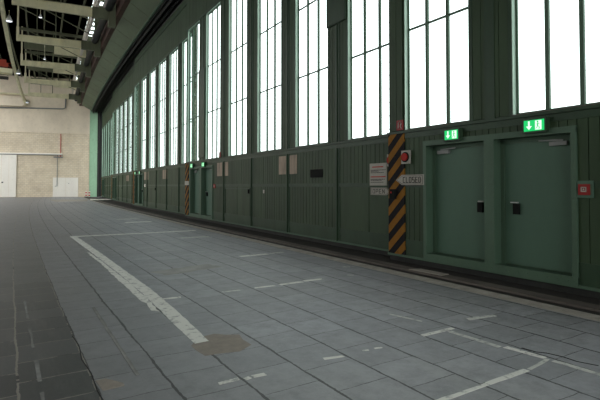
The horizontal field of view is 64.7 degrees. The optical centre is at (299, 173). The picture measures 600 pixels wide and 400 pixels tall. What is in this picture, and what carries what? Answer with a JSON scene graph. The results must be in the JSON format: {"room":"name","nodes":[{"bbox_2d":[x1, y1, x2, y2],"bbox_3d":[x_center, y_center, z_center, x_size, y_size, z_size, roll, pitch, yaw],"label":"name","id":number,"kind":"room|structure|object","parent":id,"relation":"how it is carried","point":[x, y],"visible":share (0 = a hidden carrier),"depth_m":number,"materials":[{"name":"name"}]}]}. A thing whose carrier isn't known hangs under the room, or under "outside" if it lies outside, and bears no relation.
{"room":"aircraft hangar","nodes":[
{"label":"aircraft hangar","id":0,"kind":"room"},
{"bbox_2d":[0,59,12,79],"bbox_3d":[-32.315,-9.097,39.785,14.015,2.130,2.700,1,-2,-32],"label":"crane","id":1,"kind":"object","parent":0,"point":[4,69],"visible":0.91,"depth_m":42.24,"materials":[{"name":"beige metal"}]},
{"bbox_2d":[0,0,26,105],"bbox_3d":[-24.098,-9.816,40.001,0.636,0.420,53.001,1,-2,-29],"label":"runway","id":2,"kind":"object","parent":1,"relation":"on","point":[2,8],"visible":0.96,"depth_m":36.59,"materials":[{"name":"beige metal"}]},
{"bbox_2d":[5,10,12,21],"bbox_3d":[-18.424,-9.961,30.030,0.400,0.712,0.400,1,-2,-32],"label":"pendant lamp","id":3,"kind":"object","parent":2,"relation":"hanging from","point":[8,19],"visible":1,"depth_m":29.93,"materials":[{"name":"grey metal"}]},
{"bbox_2d":[0,75,89,196],"bbox_3d":[-53.956,-5.120,60.416,50.150,16.600,0.490,0,-2,-16],"label":"wall","id":4,"kind":"structure","parent":0,"point":[21,130],"depth_m":65.57,"materials":[{"name":"beige brick"}]},
{"bbox_2d":[0,96,24,106],"bbox_3d":[-40.104,-9.707,63.842,5.600,1.250,0.800,0,-2,-16],"label":"air duct","id":5,"kind":"object","parent":4,"relation":"attached to","point":[13,101],"visible":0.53,"depth_m":63.80,"materials":[{"name":"metal"}]},
{"bbox_2d":[0,92,27,95],"bbox_3d":[-37.283,-10.754,64.915,10.603,0.380,0.280,0,-2,-16],"label":"conduit","id":6,"kind":"object","parent":4,"relation":"attached to","point":[8,93],"visible":0.41,"depth_m":64.33,"materials":[{"name":"beige metal"}]},
{"bbox_2d":[0,152,62,196],"bbox_3d":[-38.042,0.235,64.554,10.300,6.010,0.231,0,-2,-16],"label":"sliding door","id":7,"kind":"structure","parent":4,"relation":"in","point":[8,163],"depth_m":64.14,"materials":[{"name":"white paint"}]},
{"bbox_2d":[0,99,66,108],"bbox_3d":[-37.286,-9.659,64.964,9.642,1.893,0.182,0,-2,-16],"label":"conduit","id":8,"kind":"object","parent":4,"relation":"attached to","point":[65,99],"visible":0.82,"depth_m":65.02,"materials":[{"name":"grey metal"}]},
{"bbox_2d":[53,155,62,175],"bbox_3d":[-33.615,-0.355,65.819,1.100,4.445,0.280,0,-2,-16],"label":"downpipe","id":9,"kind":"object","parent":4,"relation":"attached to","point":[57,157],"visible":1,"depth_m":65.84,"materials":[{"name":"grey metal"}]},
{"bbox_2d":[53,177,77,196],"bbox_3d":[-32.712,1.932,66.128,3.200,2.760,0.090,0,-2,-16],"label":"door","id":10,"kind":"structure","parent":4,"relation":"in","point":[62,186],"depth_m":66.11,"materials":[{"name":"white paint"}]},
{"bbox_2d":[0,0,104,78],"bbox_3d":[-25.415,-14.573,22.242,40.052,0.300,116.000,1,-2,-32],"label":"ceiling","id":11,"kind":"structure","parent":0,"point":[32,22],"depth_m":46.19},
{"bbox_2d":[79,0,130,105],"bbox_3d":[-9.227,-12.189,31.145,4.702,4.000,86.202,1,-2,-30],"label":"wall","id":12,"kind":"structure","parent":0,"point":[121,5],"depth_m":37.04,"materials":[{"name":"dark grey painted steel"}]},
{"bbox_2d":[0,0,85,80],"bbox_3d":[-21.584,-13.814,38.790,8.070,0.350,60.504,1,-2,-29],"label":"trim","id":13,"kind":"structure","parent":12,"relation":"attached to","point":[84,1],"depth_m":45.71,"materials":[{"name":"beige metal"}]},
{"bbox_2d":[24,49,84,91],"bbox_3d":[-27.304,-11.368,52.957,6.100,4.100,0.440,1,-2,-28],"label":"girder","id":14,"kind":"object","parent":12,"relation":"attached to","point":[75,84],"visible":0.74,"depth_m":52.87,"materials":[{"name":"beige metal"}]},
{"bbox_2d":[72,0,100,93],"bbox_3d":[-11.258,-12.323,29.288,1.328,0.770,85.069,1,-2,-30],"label":"girder","id":15,"kind":"object","parent":14,"relation":"attached to","point":[96,3],"visible":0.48,"depth_m":39.63,"materials":[{"name":"beige metal"}]},
{"bbox_2d":[28,69,80,103],"bbox_3d":[-31.269,-11.168,60.586,6.100,4.100,0.440,1,-2,-27],"label":"girder","id":16,"kind":"object","parent":12,"relation":"attached to","point":[35,94],"visible":0.65,"depth_m":60.46,"materials":[{"name":"beige metal"}]},
{"bbox_2d":[20,26,91,77],"bbox_3d":[-23.308,-11.564,45.465,6.100,4.100,0.440,1,-2,-28],"label":"girder","id":17,"kind":"object","parent":12,"relation":"attached to","point":[57,50],"visible":0.87,"depth_m":45.37,"materials":[{"name":"beige metal"}]},
{"bbox_2d":[16,0,100,56],"bbox_3d":[-19.236,-11.759,38.021,6.100,4.100,0.440,1,-2,-29],"label":"girder","id":18,"kind":"object","parent":12,"relation":"attached to","point":[83,44],"visible":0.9,"depth_m":37.93,"materials":[{"name":"beige metal"}]},
{"bbox_2d":[12,0,115,28],"bbox_3d":[-15.137,-11.950,30.711,6.100,4.100,0.440,1,-2,-30],"label":"girder","id":19,"kind":"object","parent":12,"relation":"attached to","point":[94,12],"visible":1,"depth_m":30.88,"materials":[{"name":"beige metal"}]},
{"bbox_2d":[75,0,116,100],"bbox_3d":[-17.248,-10.850,40.241,1.005,0.468,58.101,1,-2,-29],"label":"pipe","id":20,"kind":"object","parent":19,"relation":"attached to","point":[110,4],"visible":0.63,"depth_m":37.35,"materials":[{"name":"metal"}]},
{"bbox_2d":[89,110,97,196],"bbox_3d":[-29.360,-2.885,67.459,1.050,12.500,0.450,0,-2,-16],"label":"trim","id":21,"kind":"structure","parent":12,"relation":"attached to","point":[93,116],"depth_m":67.24,"materials":[{"name":"green metal"}]},
{"bbox_2d":[97,111,101,196],"bbox_3d":[-28.537,-3.127,67.770,0.700,13.000,0.720,0,-2,-16],"label":"trim","id":22,"kind":"structure","parent":12,"relation":"attached to","point":[99,145],"depth_m":67.73,"materials":[{"name":"metal"}]},
{"bbox_2d":[82,0,164,110],"bbox_3d":[-12.180,-9.928,36.300,5.826,0.850,98.015,1,-2,-32],"label":"trim","id":23,"kind":"structure","parent":12,"relation":"attached to","point":[138,13],"depth_m":35.85,"materials":[{"name":"green paint"}]},
{"bbox_2d":[92,0,183,112],"bbox_3d":[-8.324,-9.640,31.052,3.107,1.100,85.137,1,-2,-30],"label":"trim","id":24,"kind":"structure","parent":12,"relation":"attached to","point":[168,7],"depth_m":36.51,"materials":[{"name":"metal"}]},
{"bbox_2d":[0,197,599,399],"bbox_3d":[-37.099,2.099,13.322,71.250,0.300,122.000,1,-2,-32],"label":"floor","id":25,"kind":"structure","parent":0,"point":[290,329],"depth_m":5.34,"materials":[{"name":"grey concrete"}]},
{"bbox_2d":[23,300,28,318],"bbox_3d":[-3.559,1.760,6.163,0.047,0.003,1.104,1,-2,-32],"label":"floor marking","id":26,"kind":"structure","parent":25,"relation":"on","point":[24,301],"depth_m":6.11,"materials":[{"name":"grey paint"}]},
{"bbox_2d":[28,327,33,347],"bbox_3d":[-2.843,1.730,5.016,0.040,0.003,0.800,1,-2,-32],"label":"floor marking","id":27,"kind":"structure","parent":25,"relation":"on","point":[29,328],"depth_m":5.05,"materials":[{"name":"grey paint"}]},
{"bbox_2d":[33,360,41,381],"bbox_3d":[-2.272,1.707,4.106,0.041,0.003,0.550,1,-2,-32],"label":"floor marking","id":28,"kind":"structure","parent":25,"relation":"on","point":[36,362],"depth_m":4.09,"materials":[{"name":"white paint"}]},
{"bbox_2d":[40,392,44,399],"bbox_3d":[-1.916,1.692,3.537,0.031,0.003,0.306,1,-2,-32],"label":"floor marking","id":29,"kind":"structure","parent":25,"relation":"on","point":[41,393],"depth_m":3.59,"materials":[{"name":"white paint"}]},
{"bbox_2d":[49,199,87,201],"bbox_3d":[-24.792,2.944,51.361,3.921,0.003,9.549,1,-2,-32],"label":"concrete patch","id":30,"kind":"object","parent":25,"relation":"on","point":[54,200],"visible":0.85,"depth_m":50.48,"materials":[{"name":"grey concrete"}]},
{"bbox_2d":[72,336,102,399],"bbox_3d":[-1.917,1.711,4.242,0.039,0.002,1.900,1,-2,-32],"label":"floor crack","id":31,"kind":"structure","parent":25,"relation":"on","point":[72,336],"depth_m":4.08,"materials":[{"name":"black concrete"}]},
{"bbox_2d":[96,378,124,390],"bbox_3d":[-1.538,1.699,3.832,0.184,0.003,0.233,1,-2,-32],"label":"concrete patch","id":32,"kind":"object","parent":25,"relation":"on","point":[105,384],"visible":1,"depth_m":3.81,"materials":[{"name":"grey concrete"}]},
{"bbox_2d":[92,307,139,375],"bbox_3d":[-2.040,1.733,5.107,0.042,0.003,2.603,1,-2,-31],"label":"floor marking","id":33,"kind":"structure","parent":25,"relation":"on","point":[109,332],"depth_m":4.79,"materials":[{"name":"grey paint"}]},
{"bbox_2d":[87,252,158,310],"bbox_3d":[-3.416,1.826,8.680,0.136,0.003,6.227,1,-2,-31],"label":"floor marking","id":34,"kind":"structure","parent":25,"relation":"on","point":[141,297],"depth_m":7.50,"materials":[{"name":"paint"}]},
{"bbox_2d":[70,230,195,236],"bbox_3d":[-5.439,2.014,15.851,4.074,0.003,0.264,1,-2,-30],"label":"floor marking","id":35,"kind":"structure","parent":25,"relation":"on","point":[187,230],"depth_m":15.78,"materials":[{"name":"paint"}]},
{"bbox_2d":[71,237,207,343],"bbox_3d":[-3.984,1.856,9.825,0.264,0.003,11.640,1,-2,-31],"label":"floor marking","id":36,"kind":"structure","parent":25,"relation":"on","point":[171,313],"depth_m":6.53,"materials":[{"name":"paint"}]},
{"bbox_2d":[152,264,220,274],"bbox_3d":[-2.153,1.836,9.046,1.282,0.003,0.561,1,-2,-45],"label":"stain","id":37,"kind":"structure","parent":25,"relation":"on","point":[204,266],"depth_m":9.02,"materials":[{"name":"grey concrete"}]},
{"bbox_2d":[191,334,250,355],"bbox_3d":[-0.806,1.726,4.808,0.560,0.002,0.642,1,-2,-32],"label":"concrete patch","id":38,"kind":"object","parent":25,"relation":"on","point":[216,343],"visible":1,"depth_m":4.77,"materials":[{"name":"grey concrete"}]},
{"bbox_2d":[218,377,239,384],"bbox_3d":[-0.580,1.700,3.876,0.184,0.003,0.053,1,-2,-32],"label":"floor marking","id":39,"kind":"structure","parent":25,"relation":"on","point":[237,378],"depth_m":3.87,"materials":[{"name":"paint"}]},
{"bbox_2d":[251,373,265,377],"bbox_3d":[-0.345,1.704,3.994,0.119,0.003,0.059,1,-2,-28],"label":"floor marking","id":40,"kind":"structure","parent":25,"relation":"on","point":[260,374],"depth_m":3.99,"materials":[{"name":"paint"}]},
{"bbox_2d":[279,281,301,284],"bbox_3d":[-0.141,1.802,7.766,0.447,0.003,0.093,1,-2,-34],"label":"floor marking","id":41,"kind":"structure","parent":25,"relation":"on","point":[297,281],"depth_m":7.74,"materials":[{"name":"paint"}]},
{"bbox_2d":[323,355,344,359],"bbox_3d":[0.312,1.715,4.412,0.206,0.003,0.050,1,-2,-22],"label":"floor marking","id":42,"kind":"structure","parent":25,"relation":"on","point":[332,357],"depth_m":4.40,"materials":[{"name":"paint"}]},
{"bbox_2d":[390,314,421,321],"bbox_3d":[1.274,1.749,5.738,0.456,0.003,0.041,-1,-2,44],"label":"floor marking","id":43,"kind":"structure","parent":25,"relation":"on","point":[390,314],"depth_m":5.74,"materials":[{"name":"paint"}]},
{"bbox_2d":[421,327,454,335],"bbox_3d":[1.509,1.735,5.183,0.494,0.003,0.065,1,-2,-32],"label":"floor marking","id":44,"kind":"structure","parent":25,"relation":"on","point":[450,328],"depth_m":5.19,"materials":[{"name":"paint"}]},
{"bbox_2d":[437,383,488,399],"bbox_3d":[1.242,1.695,3.652,0.630,0.003,0.052,1,-2,-32],"label":"floor marking","id":45,"kind":"structure","parent":25,"relation":"on","point":[452,396],"depth_m":3.66,"materials":[{"name":"paint"}]},
{"bbox_2d":[448,331,500,347],"bbox_3d":[1.809,1.729,4.949,0.064,0.003,0.610,1,-2,-34],"label":"floor marking","id":46,"kind":"structure","parent":25,"relation":"on","point":[453,332],"depth_m":4.92,"materials":[{"name":"paint"}]},
{"bbox_2d":[467,315,495,319],"bbox_3d":[2.199,1.750,5.753,0.450,0.003,0.085,1,-2,-23],"label":"floor marking","id":47,"kind":"structure","parent":25,"relation":"on","point":[478,317],"depth_m":5.74,"materials":[{"name":"paint"}]},
{"bbox_2d":[485,369,528,384],"bbox_3d":[1.741,1.703,3.969,0.534,0.003,0.061,1,-2,-32],"label":"floor marking","id":48,"kind":"structure","parent":25,"relation":"on","point":[516,373],"depth_m":3.96,"materials":[{"name":"paint"}]},
{"bbox_2d":[503,346,545,358],"bbox_3d":[2.151,1.718,4.546,0.072,0.003,0.390,1,-2,-38],"label":"floor marking","id":49,"kind":"structure","parent":25,"relation":"on","point":[506,347],"depth_m":4.53,"materials":[{"name":"paint"}]},
{"bbox_2d":[527,358,549,369],"bbox_3d":[2.141,1.710,4.246,0.380,0.003,0.043,1,-2,-41],"label":"floor marking","id":50,"kind":"structure","parent":25,"relation":"on","point":[543,361],"depth_m":4.23,"materials":[{"name":"paint"}]},
{"bbox_2d":[523,348,598,365],"bbox_3d":[2.416,1.716,4.438,0.660,0.002,0.058,-1,-2,45],"label":"floor crack","id":51,"kind":"structure","parent":25,"relation":"on","point":[523,348],"depth_m":4.43,"materials":[{"name":"black concrete"}]},
{"bbox_2d":[552,360,599,375],"bbox_3d":[2.487,1.706,4.093,0.070,0.003,0.584,1,-2,-35],"label":"floor marking","id":52,"kind":"structure","parent":25,"relation":"on","point":[555,361],"depth_m":4.16,"materials":[{"name":"paint"}]},
{"bbox_2d":[83,197,599,321],"bbox_3d":[-11.227,2.646,34.198,5.343,0.300,110.000,1,-2,-32],"label":"trim","id":53,"kind":"structure","parent":0,"point":[443,283],"depth_m":7.99,"materials":[{"name":"concrete"}]},
{"bbox_2d":[85,197,599,314],"bbox_3d":[-10.977,2.670,34.354,5.373,0.260,110.000,1,-2,-32],"label":"trim","id":54,"kind":"structure","parent":0,"point":[399,270],"depth_m":8.55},
{"bbox_2d":[87,197,599,311],"bbox_3d":[-10.731,2.659,34.508,5.332,0.290,110.000,1,-2,-32],"label":"trim","id":55,"kind":"structure","parent":0,"point":[569,302],"depth_m":8.56,"materials":[{"name":"stone"}]},
{"bbox_2d":[409,269,448,275],"bbox_3d":[2.373,1.824,8.773,0.230,0.012,0.760,1,-2,-32],"label":"track patch","id":56,"kind":"object","parent":55,"relation":"on","point":[419,270],"visible":1,"depth_m":8.74,"materials":[{"name":"concrete"}]},
{"bbox_2d":[90,197,599,304],"bbox_3d":[-9.608,2.693,35.209,7.442,0.260,110.000,1,-2,-32],"label":"trim","id":57,"kind":"structure","parent":0,"point":[385,258],"depth_m":11.44,"materials":[{"name":"black metal"}]},
{"bbox_2d":[101,98,112,198],"bbox_3d":[-23.748,-2.718,58.852,0.313,11.785,15.998,1,-2,-28],"label":"door","id":58,"kind":"structure","parent":57,"relation":"on","point":[107,113],"depth_m":59.78,"materials":[{"name":"green paint"}]},
{"bbox_2d":[102,127,103,176],"bbox_3d":[-26.972,-2.835,64.901,0.140,6.735,1.780,1,-2,-28],"label":"window","id":59,"kind":"structure","parent":58,"relation":"attached to","point":[103,127],"depth_m":65.68,"materials":[{"name":"green paint"}]},
{"bbox_2d":[104,126,104,176],"bbox_3d":[-25.719,-2.897,62.499,0.140,6.735,1.780,1,-2,-28],"label":"window","id":60,"kind":"structure","parent":58,"relation":"attached to","point":[104,126],"depth_m":63.29,"materials":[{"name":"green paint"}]},
{"bbox_2d":[106,123,107,175],"bbox_3d":[-24.466,-2.960,60.097,0.141,6.735,1.780,1,-2,-28],"label":"window","id":61,"kind":"structure","parent":58,"relation":"attached to","point":[107,123],"depth_m":60.88,"materials":[{"name":"green paint"}]},
{"bbox_2d":[108,120,109,175],"bbox_3d":[-23.213,-3.023,57.695,0.140,6.735,1.780,1,-2,-28],"label":"window","id":62,"kind":"structure","parent":58,"relation":"attached to","point":[109,120],"depth_m":58.42,"materials":[{"name":"green paint"}]},
{"bbox_2d":[110,118,111,174],"bbox_3d":[-21.960,-3.086,55.293,0.140,6.735,1.780,1,-2,-28],"label":"window","id":63,"kind":"structure","parent":58,"relation":"attached to","point":[111,118],"depth_m":56.04,"materials":[{"name":"white glass"}]},
{"bbox_2d":[111,66,137,204],"bbox_3d":[-16.640,-3.083,44.906,0.312,11.785,15.977,1,-2,-29],"label":"door","id":64,"kind":"structure","parent":57,"relation":"on","point":[121,189],"depth_m":44.67,"materials":[{"name":"green paint"}]},
{"bbox_2d":[112,111,114,174],"bbox_3d":[-19.975,-3.202,50.882,0.140,6.735,1.780,1,-2,-29],"label":"window","id":65,"kind":"structure","parent":64,"relation":"attached to","point":[113,134],"depth_m":51.62,"materials":[{"name":"green paint"}]},
{"bbox_2d":[115,107,118,173],"bbox_3d":[-18.676,-3.264,48.505,0.140,6.735,1.780,1,-2,-29],"label":"window","id":66,"kind":"structure","parent":64,"relation":"attached to","point":[116,172],"depth_m":49.17,"materials":[{"name":"white glass"}]},
{"bbox_2d":[119,103,122,173],"bbox_3d":[-17.377,-3.326,46.127,0.140,6.735,1.780,1,-2,-29],"label":"window","id":67,"kind":"structure","parent":64,"relation":"attached to","point":[121,105],"depth_m":46.80,"materials":[{"name":"white glass"}]},
{"bbox_2d":[123,99,126,172],"bbox_3d":[-16.077,-3.388,43.750,0.140,6.735,1.780,1,-2,-29],"label":"window","id":68,"kind":"structure","parent":64,"relation":"attached to","point":[125,101],"depth_m":44.42,"materials":[{"name":"white glass"}]},
{"bbox_2d":[128,94,131,171],"bbox_3d":[-14.778,-3.451,41.372,0.140,6.735,1.780,1,-2,-29],"label":"window","id":69,"kind":"structure","parent":64,"relation":"attached to","point":[130,124],"depth_m":42.05,"materials":[{"name":"white glass"}]},
{"bbox_2d":[133,89,137,170],"bbox_3d":[-13.479,-3.513,38.995,0.140,6.735,1.780,1,-2,-29],"label":"window","id":70,"kind":"structure","parent":64,"relation":"attached to","point":[136,89],"depth_m":39.30,"materials":[{"name":"green paint"}]},
{"bbox_2d":[133,0,196,215],"bbox_3d":[-9.274,-3.444,31.121,0.313,11.785,15.962,1,-2,-30],"label":"door","id":71,"kind":"structure","parent":57,"relation":"on","point":[167,195],"depth_m":29.16,"materials":[{"name":"green paint"}]},
{"bbox_2d":[134,83,138,170],"bbox_3d":[-12.721,-3.565,37.024,0.140,6.735,1.780,1,-2,-30],"label":"window","id":72,"kind":"structure","parent":71,"relation":"attached to","point":[137,85],"depth_m":37.58,"materials":[{"name":"green paint"}]},
{"bbox_2d":[141,76,146,169],"bbox_3d":[-11.376,-3.626,34.672,0.140,6.735,1.780,1,-2,-30],"label":"window","id":73,"kind":"structure","parent":71,"relation":"attached to","point":[145,77],"depth_m":34.98,"materials":[{"name":"white glass"}]},
{"bbox_2d":[149,67,155,167],"bbox_3d":[-10.030,-3.688,32.321,0.140,6.735,1.780,1,-2,-30],"label":"window","id":74,"kind":"structure","parent":71,"relation":"attached to","point":[154,69],"depth_m":32.64,"materials":[{"name":"white glass"}]},
{"bbox_2d":[158,58,165,166],"bbox_3d":[-8.685,-3.749,29.969,0.140,6.735,1.780,1,-2,-30],"label":"window","id":75,"kind":"structure","parent":71,"relation":"attached to","point":[164,60],"depth_m":30.28,"materials":[{"name":"white glass"}]},
{"bbox_2d":[169,47,177,165],"bbox_3d":[-7.340,-3.811,27.617,0.140,6.735,1.780,1,-2,-30],"label":"window","id":76,"kind":"structure","parent":71,"relation":"attached to","point":[175,49],"depth_m":27.93,"materials":[{"name":"white glass"}]},
{"bbox_2d":[182,33,191,163],"bbox_3d":[-5.994,-3.873,25.266,0.140,6.735,1.780,1,-2,-30],"label":"window","id":77,"kind":"structure","parent":71,"relation":"attached to","point":[185,40],"depth_m":25.98,"materials":[{"name":"green paint"}]},
{"bbox_2d":[185,0,389,255],"bbox_3d":[-1.654,-3.801,17.494,0.320,11.785,15.953,1,-2,-31],"label":"wall","id":78,"kind":"structure","parent":57,"relation":"on","point":[339,208],"depth_m":14.95,"materials":[{"name":"green metal"}]},
{"bbox_2d":[187,20,199,161],"bbox_3d":[-5.209,-3.923,23.328,0.140,6.735,1.780,1,-2,-31],"label":"window","id":79,"kind":"structure","parent":78,"relation":"attached to","point":[198,22],"depth_m":23.60,"materials":[{"name":"green paint"}]},
{"bbox_2d":[194,170,199,212],"bbox_3d":[-4.909,0.898,22.933,0.140,2.085,1.332,1,-2,-31],"label":"door","id":80,"kind":"structure","parent":78,"relation":"attached to","point":[197,173],"depth_m":23.12,"materials":[{"name":"green paint"}]},
{"bbox_2d":[206,169,211,214],"bbox_3d":[-4.058,0.861,21.512,0.140,2.085,1.302,1,-2,-31],"label":"door","id":81,"kind":"structure","parent":78,"relation":"attached to","point":[208,172],"depth_m":21.73,"materials":[{"name":"green paint"}]},
{"bbox_2d":[205,1,220,159],"bbox_3d":[-3.818,-3.984,21.003,0.140,6.735,1.780,1,-2,-31],"label":"window","id":82,"kind":"structure","parent":78,"relation":"attached to","point":[213,9],"depth_m":21.30,"materials":[{"name":"green paint"}]},
{"bbox_2d":[217,162,221,175],"bbox_3d":[-3.411,-0.158,20.138,0.010,0.570,0.550,1,-2,-31],"label":"poster","id":83,"kind":"object","parent":78,"relation":"attached to","point":[219,165],"visible":1,"depth_m":20.14,"materials":[{"name":"paper"}]},
{"bbox_2d":[225,162,227,175],"bbox_3d":[-3.070,-0.173,19.567,0.010,0.570,0.540,1,-2,-31],"label":"poster","id":84,"kind":"object","parent":78,"relation":"attached to","point":[226,163],"visible":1,"depth_m":19.47,"materials":[{"name":"paper"}]},
{"bbox_2d":[228,0,246,156],"bbox_3d":[-2.427,-4.045,18.678,0.140,6.735,1.780,1,-2,-31],"label":"window","id":85,"kind":"structure","parent":78,"relation":"attached to","point":[230,1],"depth_m":18.97,"materials":[{"name":"green paint"}]},
{"bbox_2d":[257,0,280,152],"bbox_3d":[-1.036,-4.106,16.353,0.140,6.735,1.780,1,-2,-31],"label":"window","id":86,"kind":"structure","parent":78,"relation":"attached to","point":[259,92],"depth_m":16.64,"materials":[{"name":"green paint"}]},
{"bbox_2d":[279,156,285,174],"bbox_3d":[-0.570,-0.252,15.388,0.010,0.590,0.480,1,-2,-31],"label":"poster","id":87,"kind":"object","parent":78,"relation":"attached to","point":[282,159],"visible":1,"depth_m":15.37,"materials":[{"name":"paper"}]},
{"bbox_2d":[290,155,296,173],"bbox_3d":[-0.211,-0.268,14.788,0.010,0.590,0.440,1,-2,-31],"label":"poster","id":88,"kind":"object","parent":78,"relation":"attached to","point":[293,158],"visible":1,"depth_m":14.76,"materials":[{"name":"paper"}]},
{"bbox_2d":[295,0,327,146],"bbox_3d":[0.355,-4.167,14.028,0.140,6.735,1.780,1,-2,-31],"label":"window","id":89,"kind":"structure","parent":78,"relation":"attached to","point":[297,9],"depth_m":14.26,"materials":[{"name":"green paint"}]},
{"bbox_2d":[310,169,322,177],"bbox_3d":[0.473,0.009,13.627,0.012,0.235,0.660,1,-2,-31],"label":"plate","id":90,"kind":"object","parent":78,"relation":"attached to","point":[314,173],"visible":1,"depth_m":13.62,"materials":[{"name":"plastic"}]},
{"bbox_2d":[348,0,388,139],"bbox_3d":[1.746,-4.228,11.703,0.140,6.735,1.780,1,-2,-31],"label":"window","id":91,"kind":"structure","parent":78,"relation":"attached to","point":[350,84],"depth_m":11.92,"materials":[{"name":"green paint"}]},
{"bbox_2d":[370,163,386,185],"bbox_3d":[1.862,0.030,11.276,0.024,0.530,0.620,1,-2,-31],"label":"sign","id":92,"kind":"object","parent":78,"relation":"attached to","point":[378,171],"visible":1,"depth_m":11.25,"materials":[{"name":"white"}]},
{"bbox_2d":[371,188,388,194],"bbox_3d":[1.903,0.431,11.197,0.024,0.175,0.720,1,-2,-31],"label":"arrow sign","id":93,"kind":"object","parent":78,"relation":"attached to","point":[374,191],"visible":0.95,"depth_m":11.22,"materials":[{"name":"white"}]},
{"bbox_2d":[387,0,599,298],"bbox_3d":[6.285,-4.156,3.949,0.312,11.785,15.950,1,-2,-32],"label":"wall","id":94,"kind":"structure","parent":57,"relation":"on","point":[491,125],"depth_m":8.33,"materials":[{"name":"green metal"}]},
{"bbox_2d":[389,189,395,198],"bbox_3d":[2.019,0.456,10.327,0.080,0.210,0.150,1,-2,-32],"label":"box","id":95,"kind":"object","parent":94,"relation":"attached to","point":[392,192],"visible":1,"depth_m":10.29,"materials":[{"name":"black plastic"}]},
{"bbox_2d":[396,120,403,130],"bbox_3d":[2.154,-1.032,10.232,0.025,0.220,0.200,1,-2,-32],"label":"sign","id":96,"kind":"object","parent":94,"relation":"attached to","point":[399,124],"visible":1,"depth_m":10.24,"materials":[{"name":"red plastic"}]},
{"bbox_2d":[401,150,410,163],"bbox_3d":[2.223,-0.338,10.009,0.082,0.280,0.240,1,-2,-32],"label":"warning lamp","id":97,"kind":"object","parent":94,"relation":"attached to","point":[405,155],"visible":1,"depth_m":9.96,"materials":[{"name":"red plastic"}]},
{"bbox_2d":[396,174,423,184],"bbox_3d":[2.292,0.143,9.934,0.023,0.215,0.800,1,-2,-32],"label":"arrow sign","id":98,"kind":"object","parent":94,"relation":"attached to","point":[403,179],"visible":1,"depth_m":9.88,"materials":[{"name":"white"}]},
{"bbox_2d":[404,0,468,129],"bbox_3d":[2.719,-4.284,9.538,0.140,6.735,1.660,1,-2,-32],"label":"window","id":99,"kind":"structure","parent":94,"relation":"attached to","point":[407,29],"depth_m":9.71,"materials":[{"name":"green paint"}]},
{"bbox_2d":[443,128,462,141],"bbox_3d":[2.894,-0.723,8.971,0.121,0.235,0.370,1,-2,-32],"label":"exit sign","id":100,"kind":"object","parent":94,"relation":"attached to","point":[453,134],"visible":1,"depth_m":8.90,"materials":[{"name":"green plastic"}]},
{"bbox_2d":[435,146,484,258],"bbox_3d":[3.056,0.536,9.099,0.140,2.085,1.272,1,-2,-32],"label":"door","id":101,"kind":"structure","parent":94,"relation":"attached to","point":[459,171],"depth_m":9.07,"materials":[{"name":"green paint"}]},
{"bbox_2d":[522,117,549,133],"bbox_3d":[3.766,-0.759,7.576,0.121,0.235,0.400,1,-2,-32],"label":"exit sign","id":102,"kind":"object","parent":94,"relation":"attached to","point":[540,124],"visible":1,"depth_m":7.52,"materials":[{"name":"green plastic"}]},
{"bbox_2d":[504,138,571,272],"bbox_3d":[3.900,0.500,7.749,0.140,2.085,1.232,1,-2,-32],"label":"door","id":103,"kind":"structure","parent":94,"relation":"attached to","point":[538,225],"depth_m":7.75,"materials":[{"name":"green paint"}]},
{"bbox_2d":[511,0,599,115],"bbox_3d":[4.063,-4.341,7.389,0.140,6.735,1.670,1,-2,-32],"label":"window","id":104,"kind":"structure","parent":94,"relation":"attached to","point":[514,3],"depth_m":7.56,"materials":[{"name":"green paint"}]},
{"bbox_2d":[577,181,593,197],"bbox_3d":[4.172,0.237,6.954,0.053,0.250,0.240,1,-2,-32],"label":"fire alarm box","id":105,"kind":"object","parent":94,"relation":"attached to","point":[585,189],"visible":1,"depth_m":6.93,"materials":[{"name":"red plastic"}]},
{"bbox_3d":[-25.415,-14.573,22.242,40.052,0.300,116.000,1,-2,-32],"label":"ceiling","id":106,"kind":"structure","parent":0,"visible":0},
{"bbox_2d":[80,0,104,63],"bbox_3d":[-8.834,-14.360,26.730,2.234,0.110,94.082,1,-2,-30],"label":"window","id":107,"kind":"structure","parent":106,"relation":"attached to","point":[101,0],"depth_m":43.25,"materials":[{"name":"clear glass"}]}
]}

